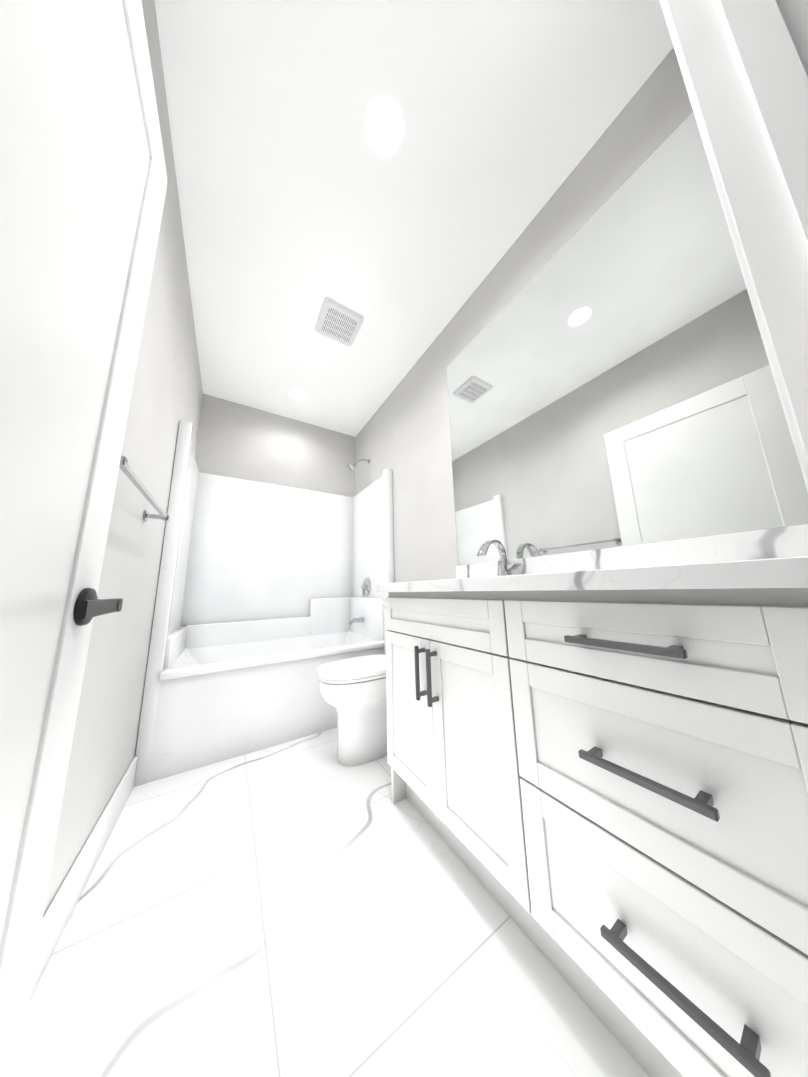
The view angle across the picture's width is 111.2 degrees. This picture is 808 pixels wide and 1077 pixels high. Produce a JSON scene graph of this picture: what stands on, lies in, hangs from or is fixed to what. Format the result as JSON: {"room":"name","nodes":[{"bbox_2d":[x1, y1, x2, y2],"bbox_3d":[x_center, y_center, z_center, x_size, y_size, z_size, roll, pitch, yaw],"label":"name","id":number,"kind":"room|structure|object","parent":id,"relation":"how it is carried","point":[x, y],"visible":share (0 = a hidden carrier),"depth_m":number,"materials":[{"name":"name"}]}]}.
{"room":"bathroom","nodes":[
{"label":"bathroom","id":0,"kind":"room"},
{"bbox_2d":[43,0,202,916],"bbox_3d":[-0.587,-0.410,0.253,0.120,2.780,5.200,5,-12,-32],"label":"wall","id":1,"kind":"structure","parent":0,"point":[167,394],"depth_m":1.11,"materials":[{"name":"paint"}]},
{"bbox_2d":[28,756,137,1002],"bbox_3d":[-0.800,0.989,0.528,0.013,0.138,2.026,5,-12,-32],"label":"baseboard","id":2,"kind":"structure","parent":1,"relation":"attached to","point":[58,914],"depth_m":0.84,"materials":[{"name":"paint"}]},
{"bbox_2d":[119,456,169,521],"bbox_3d":[-0.935,-0.149,0.971,0.083,0.044,0.684,5,-12,-32],"label":"towel rail","id":3,"kind":"object","parent":1,"relation":"attached to","point":[128,472],"visible":0.67,"depth_m":0.93,"materials":[{"name":"silver metal"}]},
{"bbox_2d":[195,394,354,496],"bbox_3d":[-1.238,0.071,2.796,1.524,2.780,0.120,5,-12,-32],"label":"wall","id":4,"kind":"structure","parent":0,"point":[238,441],"depth_m":2.84,"materials":[{"name":"paint"}]},
{"bbox_2d":[16,728,649,1076],"bbox_3d":[-0.116,1.028,0.285,3.324,0.060,5.230,5,-12,-32],"label":"floor","id":5,"kind":"structure","parent":0,"point":[309,906],"depth_m":0.72,"materials":[{"name":"tile"}]},
{"bbox_2d":[134,420,393,786],"bbox_3d":[-0.954,0.371,2.296,1.518,1.997,0.909,5,-12,-32],"label":"bathtub","id":6,"kind":"object","parent":5,"relation":"on","point":[261,602],"visible":0.79,"depth_m":2.34,"materials":[{"name":"plastic"}]},
{"bbox_2d":[348,617,363,625],"bbox_3d":[-0.451,0.774,2.575,0.145,0.069,0.048,5,-12,-32],"label":"tub spout","id":7,"kind":"object","parent":6,"relation":"attached to","point":[354,620],"visible":1,"depth_m":2.56,"materials":[{"name":"silver metal"}]},
{"bbox_2d":[361,578,370,596],"bbox_3d":[-0.384,0.471,2.679,0.056,0.178,0.166,5,-12,-32],"label":"shower valve","id":8,"kind":"object","parent":6,"relation":"attached to","point":[366,586],"visible":1,"depth_m":2.65,"materials":[{"name":"silver metal"}]},
{"bbox_2d":[316,601,386,765],"bbox_3d":[-0.169,0.833,1.716,0.729,0.840,0.450,5,-12,-32],"label":"toilet","id":9,"kind":"object","parent":5,"relation":"on","point":[353,691],"visible":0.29,"depth_m":1.52,"materials":[{"name":"ceramic"}]},
{"bbox_2d":[376,524,807,1076],"bbox_3d":[0.436,0.566,0.937,0.564,1.055,1.246,5,-12,-32],"label":"bathroom vanity","id":10,"kind":"object","parent":5,"relation":"on","point":[597,760],"visible":1,"depth_m":0.52,"materials":[{"name":"paint"}]},
{"bbox_2d":[477,540,521,575],"bbox_3d":[0.440,0.096,1.280,0.180,0.189,0.106,5,-12,-32],"label":"faucet","id":11,"kind":"object","parent":10,"relation":"on","point":[505,567],"visible":0.98,"depth_m":1.31,"materials":[{"name":"silver metal"}]},
{"bbox_2d":[154,0,673,436],"bbox_3d":[-0.189,-1.775,0.796,3.324,0.080,5.230,5,-12,-32],"label":"ceiling","id":12,"kind":"structure","parent":0,"point":[301,197],"depth_m":1.20,"materials":[{"name":"paint"}]},
{"bbox_2d":[290,390,304,399],"bbox_3d":[-1.021,-1.371,2.645,0.132,0.006,0.132,5,-12,-32],"label":"recessed light","id":13,"kind":"object","parent":12,"relation":"in","point":[297,394],"visible":1,"depth_m":2.64,"materials":[{"name":"white"}]},
{"bbox_2d":[315,297,363,345],"bbox_3d":[-0.458,-1.504,1.948,0.280,0.024,0.280,5,-12,-32],"label":"fan","id":14,"kind":"object","parent":12,"relation":"attached to","point":[338,322],"visible":1,"depth_m":1.92,"materials":[{"name":"plastic"}]},
{"bbox_2d":[369,101,400,153],"bbox_3d":[-0.077,-1.672,1.130,0.132,0.006,0.132,5,-12,-32],"label":"recessed light","id":15,"kind":"object","parent":12,"relation":"in","point":[384,127],"visible":1,"depth_m":1.12,"materials":[{"name":"white"}]},
{"bbox_2d":[355,47,692,582],"bbox_3d":[0.267,-0.120,1.961,0.120,2.780,3.170,5,-12,-32],"label":"wall","id":16,"kind":"structure","parent":0,"point":[403,434],"depth_m":1.82,"materials":[{"name":"paint"}]},
{"bbox_2d":[347,458,369,470],"bbox_3d":[-0.476,-0.784,2.906,0.242,0.176,0.086,5,-12,-32],"label":"shower head","id":17,"kind":"object","parent":16,"relation":"attached to","point":[351,466],"visible":1,"depth_m":2.87},
{"bbox_2d":[446,112,807,565],"bbox_3d":[0.648,-0.621,1.296,0.005,1.396,1.252,5,-12,-32],"label":"mirror","id":18,"kind":"object","parent":16,"relation":"attached to","point":[610,381],"visible":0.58,"depth_m":1.01,"materials":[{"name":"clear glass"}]},
{"bbox_3d":[0.381,-0.434,0.259,1.524,2.780,0.115,5,-12,-32],"label":"wall","id":19,"kind":"structure","parent":0,"visible":0},
{"bbox_2d":[0,0,167,1076],"bbox_3d":[-0.456,-0.112,0.284,0.104,2.151,0.899,5,-12,-32],"label":"door","id":20,"kind":"structure","parent":19,"relation":"in","point":[83,181],"depth_m":0.46,"materials":[{"name":"paint"}]},
{"bbox_2d":[658,0,807,489],"bbox_3d":[0.187,-0.208,0.090,1.110,2.285,0.145,5,-12,-32],"label":"door frame","id":21,"kind":"structure","parent":19,"relation":"attached to","point":[743,64],"depth_m":0.43,"materials":[{"name":"paint"}]}
]}

